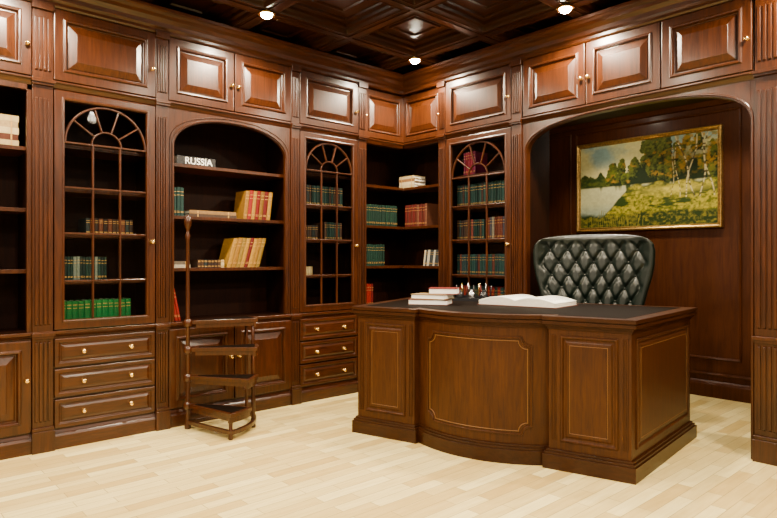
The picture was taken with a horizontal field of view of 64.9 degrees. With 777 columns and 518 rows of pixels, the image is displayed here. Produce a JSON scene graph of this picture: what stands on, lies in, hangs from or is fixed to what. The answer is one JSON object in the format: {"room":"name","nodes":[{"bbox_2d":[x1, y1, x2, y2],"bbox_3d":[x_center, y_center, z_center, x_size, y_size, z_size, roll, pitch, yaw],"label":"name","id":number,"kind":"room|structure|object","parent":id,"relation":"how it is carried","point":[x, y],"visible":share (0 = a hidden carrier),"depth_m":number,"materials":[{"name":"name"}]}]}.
{"room":"home office","nodes":[
{"label":"home office","id":0,"kind":"room"},
{"bbox_2d":[140,0,630,73],"bbox_3d":[-0.215,-1.690,1.157,7.150,0.180,6.760,0,0,-42],"label":"ceiling","id":1,"kind":"structure","parent":0,"point":[384,34],"depth_m":4.20,"materials":[{"name":"brown wood"}]},
{"bbox_2d":[257,10,275,18],"bbox_3d":[-0.794,-1.584,3.984,0.120,0.030,0.120,0,0,-42],"label":"recessed light","id":2,"kind":"object","parent":1,"relation":"in","point":[265,14],"visible":1,"depth_m":3.96,"materials":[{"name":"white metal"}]},
{"bbox_2d":[408,57,421,63],"bbox_3d":[0.211,-1.584,4.899,0.120,0.030,0.120,0,0,-42],"label":"recessed light","id":3,"kind":"object","parent":1,"relation":"in","point":[414,60],"visible":1,"depth_m":4.87,"materials":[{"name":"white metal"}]},
{"bbox_2d":[556,4,574,13],"bbox_3d":[1.127,-1.584,3.894,0.120,0.030,0.120,0,0,-42],"label":"recessed light","id":4,"kind":"object","parent":1,"relation":"in","point":[564,9],"visible":1,"depth_m":3.87,"materials":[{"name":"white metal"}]},
{"bbox_2d":[0,392,776,517],"bbox_3d":[0.197,1.130,1.559,8.300,0.060,6.800,0,0,-42],"label":"floor","id":5,"kind":"structure","parent":0,"point":[304,460],"depth_m":3.04,"materials":[{"name":"beige wood"}]},
{"bbox_2d":[0,0,437,459],"bbox_3d":[-1.176,-0.248,4.167,4.318,2.697,0.794,0,0,-42],"label":"built-in bookcase","id":6,"kind":"object","parent":5,"relation":"on","point":[104,95],"visible":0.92,"depth_m":4.06,"materials":[{"name":"brown wood"}]},
{"bbox_2d":[0,114,18,145],"bbox_3d":[-2.242,-0.729,3.483,0.205,0.176,0.151,0,0,-42],"label":"books","id":7,"kind":"object","parent":6,"relation":"in","point":[9,130],"visible":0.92,"depth_m":3.47,"materials":[{"name":"paper"}]},
{"bbox_2d":[65,256,106,279],"bbox_3d":[-1.899,0.057,3.788,0.242,0.145,0.159,0,0,-42],"label":"books","id":8,"kind":"object","parent":6,"relation":"in","point":[76,268],"visible":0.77,"depth_m":3.73,"materials":[{"name":"paper"}]},
{"bbox_2d":[65,297,130,318],"bbox_3d":[-1.852,0.333,3.831,0.409,0.165,0.159,0,0,-42],"label":"books","id":9,"kind":"object","parent":6,"relation":"in","point":[107,307],"visible":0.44,"depth_m":3.79,"materials":[{"name":"paper"}]},
{"bbox_2d":[78,218,132,233],"bbox_3d":[-1.796,-0.200,3.882,0.282,0.100,0.159,0,0,-42],"label":"books","id":10,"kind":"object","parent":6,"relation":"in","point":[84,225],"visible":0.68,"depth_m":3.82,"materials":[{"name":"paper"}]},
{"bbox_2d":[174,289,180,320],"bbox_3d":[-1.498,0.306,4.153,0.115,0.220,0.156,0,0,-42],"label":"books","id":11,"kind":"object","parent":6,"relation":"in","point":[176,310],"visible":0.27,"depth_m":4.11,"materials":[{"name":"paper"}]},
{"bbox_2d":[174,187,183,215],"bbox_3d":[-1.498,-0.390,4.173,0.143,0.199,0.159,0,0,-42],"label":"books","id":12,"kind":"object","parent":6,"relation":"in","point":[178,191],"visible":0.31,"depth_m":4.14,"materials":[{"name":"paper"}]},
{"bbox_2d":[174,261,185,267],"bbox_3d":[-1.475,0.037,4.181,0.180,0.045,0.151,0,0,-42],"label":"books","id":13,"kind":"object","parent":6,"relation":"in","point":[177,264],"visible":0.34,"depth_m":4.14,"materials":[{"name":"paper"}]},
{"bbox_2d":[174,154,214,166],"bbox_3d":[-1.385,-0.673,4.276,0.280,0.064,0.192,0,0,-42],"label":"book","id":14,"kind":"object","parent":6,"relation":"in","point":[182,159],"visible":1,"depth_m":4.20,"materials":[{"name":"black paint"}]},
{"bbox_2d":[190,260,223,267],"bbox_3d":[-1.294,0.032,4.339,0.200,0.054,0.158,0,0,-42],"label":"books","id":15,"kind":"object","parent":6,"relation":"in","point":[193,263],"visible":0.98,"depth_m":4.27,"materials":[{"name":"paper"}]},
{"bbox_2d":[184,210,236,217],"bbox_3d":[-1.282,-0.314,4.356,0.360,0.047,0.151,0,0,-42],"label":"books","id":16,"kind":"object","parent":6,"relation":"in","point":[198,213],"visible":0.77,"depth_m":4.29,"materials":[{"name":"paper"}]},
{"bbox_2d":[219,238,265,266],"bbox_3d":[-1.085,-0.048,4.529,0.325,0.214,0.158,0,0,-42],"label":"books","id":17,"kind":"object","parent":6,"relation":"in","point":[235,252],"visible":0.91,"depth_m":4.46,"materials":[{"name":"paper"}]},
{"bbox_2d":[234,190,272,219],"bbox_3d":[-1.016,-0.398,4.592,0.251,0.214,0.158,0,0,-42],"label":"books","id":18,"kind":"object","parent":6,"relation":"in","point":[250,204],"visible":0.84,"depth_m":4.53,"materials":[{"name":"paper"}]},
{"bbox_2d":[306,267,311,274],"bbox_3d":[-0.700,0.095,4.879,0.124,0.070,0.159,0,0,-42],"label":"books","id":19,"kind":"object","parent":6,"relation":"in","point":[308,269],"visible":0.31,"depth_m":4.84,"materials":[{"name":"paper"}]},
{"bbox_2d":[306,225,317,238],"bbox_3d":[-0.696,-0.210,4.882,0.215,0.119,0.158,0,0,-42],"label":"books","id":20,"kind":"object","parent":6,"relation":"in","point":[311,230],"visible":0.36,"depth_m":4.86,"materials":[{"name":"paper"}]},
{"bbox_2d":[306,184,342,205],"bbox_3d":[-0.603,-0.505,4.968,0.469,0.170,0.159,0,0,-42],"label":"books","id":21,"kind":"object","parent":6,"relation":"in","point":[312,192],"visible":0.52,"depth_m":4.93,"materials":[{"name":"paper"}]},
{"bbox_2d":[313,222,341,239],"bbox_3d":[-0.503,-0.225,5.059,0.178,0.149,0.158,0,0,-42],"label":"books","id":22,"kind":"object","parent":6,"relation":"in","point":[328,228],"visible":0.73,"depth_m":4.99,"materials":[{"name":"paper"}]},
{"bbox_2d":[366,283,372,303],"bbox_3d":[-0.248,0.316,5.338,0.172,0.199,0.159,0,0,-42],"label":"books","id":23,"kind":"object","parent":6,"relation":"in","point":[369,287],"visible":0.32,"depth_m":5.31,"materials":[{"name":"paper"}]},
{"bbox_2d":[366,244,383,265],"bbox_3d":[-0.199,-0.035,5.383,0.306,0.190,0.159,0,0,-42],"label":"books","id":24,"kind":"object","parent":6,"relation":"in","point":[374,253],"visible":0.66,"depth_m":5.36,"materials":[{"name":"paper"}]},
{"bbox_2d":[366,204,396,226],"bbox_3d":[-0.141,-0.385,5.436,0.462,0.190,0.159,0,0,-42],"label":"books","id":25,"kind":"object","parent":6,"relation":"in","point":[377,215],"visible":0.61,"depth_m":5.41,"materials":[{"name":"paper"}]},
{"bbox_2d":[399,175,425,187],"bbox_3d":[0.219,-0.695,5.596,0.151,0.110,0.200,0,0,-42],"label":"books","id":26,"kind":"object","parent":6,"relation":"in","point":[407,181],"visible":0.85,"depth_m":5.54,"materials":[{"name":"paper"}]},
{"bbox_2d":[405,203,437,226],"bbox_3d":[0.299,-0.390,5.522,0.159,0.200,0.277,0,0,-42],"label":"books","id":27,"kind":"object","parent":6,"relation":"in","point":[426,214],"visible":0.84,"depth_m":5.44,"materials":[{"name":"paper"}]},
{"bbox_2d":[423,250,437,265],"bbox_3d":[0.434,-0.010,5.375,0.158,0.140,0.216,0,0,-42],"label":"books","id":28,"kind":"object","parent":6,"relation":"in","point":[430,256],"visible":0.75,"depth_m":5.33,"materials":[{"name":"paper"}]},
{"bbox_2d":[183,215,258,439],"bbox_3d":[-1.005,0.407,3.950,0.477,1.385,0.472,0,0,-42],"label":"steps","id":29,"kind":"structure","parent":5,"relation":"on","point":[232,414],"depth_m":3.95,"materials":[{"name":"brown wood"}]},
{"bbox_2d":[352,297,696,484],"bbox_3d":[0.748,0.699,3.842,2.031,0.802,1.132,0,0,32],"label":"executive desk","id":30,"kind":"object","parent":5,"relation":"on","point":[602,391],"visible":0.99,"depth_m":3.32,"materials":[{"name":"brown wood"}]},
{"bbox_2d":[408,287,459,305],"bbox_3d":[0.307,0.244,4.032,0.324,0.109,0.206,0,0,20],"label":"books","id":31,"kind":"object","parent":30,"relation":"on","point":[444,296],"visible":1,"depth_m":3.96,"materials":[{"name":"paper"}]},
{"bbox_2d":[453,283,491,301],"bbox_3d":[0.600,0.236,4.375,0.280,0.125,0.140,0,0,27],"label":"stand","id":32,"kind":"object","parent":30,"relation":"on","point":[471,296],"visible":0.84,"depth_m":4.35,"materials":[{"name":"black paint"}]},
{"bbox_2d":[478,294,576,308],"bbox_3d":[0.901,0.269,3.971,0.546,0.058,0.346,0,0,39],"label":"open book","id":33,"kind":"object","parent":30,"relation":"on","point":[518,300],"visible":1,"depth_m":3.85,"materials":[{"name":"paper"}]},
{"bbox_2d":[400,0,776,465],"bbox_3d":[1.538,-0.248,4.060,0.448,2.697,4.008,0,0,-42],"label":"built-in bookcase","id":34,"kind":"object","parent":5,"relation":"on","point":[503,100],"visible":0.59,"depth_m":4.07,"materials":[{"name":"brown wood"}]},
{"bbox_2d":[457,219,485,239],"bbox_3d":[0.721,-0.235,5.007,0.159,0.169,0.286,0,0,-42],"label":"books","id":35,"kind":"object","parent":34,"relation":"in","point":[477,226],"visible":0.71,"depth_m":4.94,"materials":[{"name":"paper"}]},
{"bbox_2d":[464,151,486,174],"bbox_3d":[0.713,-0.775,5.016,0.158,0.189,0.123,0,0,-42],"label":"books","id":36,"kind":"object","parent":34,"relation":"in","point":[468,161],"visible":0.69,"depth_m":4.96,"materials":[{"name":"paper"}]},
{"bbox_2d":[457,180,504,205],"bbox_3d":[0.819,-0.515,4.900,0.159,0.190,0.576,0,0,-42],"label":"books","id":37,"kind":"object","parent":34,"relation":"in","point":[496,189],"visible":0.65,"depth_m":4.87,"materials":[{"name":"paper"}]},
{"bbox_2d":[457,254,504,274],"bbox_3d":[0.817,0.045,4.902,0.159,0.170,0.571,0,0,-42],"label":"books","id":38,"kind":"object","parent":34,"relation":"in","point":[496,262],"visible":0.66,"depth_m":4.87,"materials":[{"name":"paper"}]},
{"bbox_2d":[457,285,504,296],"bbox_3d":[0.800,0.316,4.920,0.159,0.200,0.521,0,0,-42],"label":"books","id":39,"kind":"object","parent":34,"relation":"in","point":[496,290],"visible":0.16,"depth_m":4.82,"materials":[{"name":"paper"}]},
{"bbox_2d":[488,216,504,238],"bbox_3d":[0.919,-0.240,4.790,0.159,0.180,0.254,0,0,-42],"label":"books","id":40,"kind":"object","parent":34,"relation":"in","point":[496,225],"visible":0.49,"depth_m":4.76,"materials":[{"name":"paper"}]},
{"bbox_2d":[533,234,654,304],"bbox_3d":[1.331,0.463,4.098,0.816,1.275,0.616,0,0,29],"label":"leather armchair","id":41,"kind":"object","parent":5,"relation":"on","point":[618,269],"visible":0.54,"depth_m":4.26,"materials":[{"name":"black leather"}]},
{"bbox_2d":[550,102,750,385],"bbox_3d":[2.400,-0.150,5.154,0.100,2.500,2.850,0,0,-42],"label":"wall","id":42,"kind":"structure","parent":0,"point":[698,268],"depth_m":4.93,"materials":[{"name":"brown wood"}]},
{"bbox_2d":[549,99,750,403],"bbox_3d":[2.338,-0.110,5.097,0.071,2.419,2.650,0,0,-42],"label":"wall molding","id":43,"kind":"structure","parent":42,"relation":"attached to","point":[701,387],"depth_m":4.87,"materials":[{"name":"brown wood"}]},
{"bbox_2d":[577,124,723,231],"bbox_3d":[2.196,-0.655,5.263,0.040,0.810,1.265,0,0,-42],"label":"landscape painting","id":44,"kind":"object","parent":42,"relation":"attached to","point":[673,179],"visible":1,"depth_m":5.20,"materials":[{"name":"paint"}]}
]}

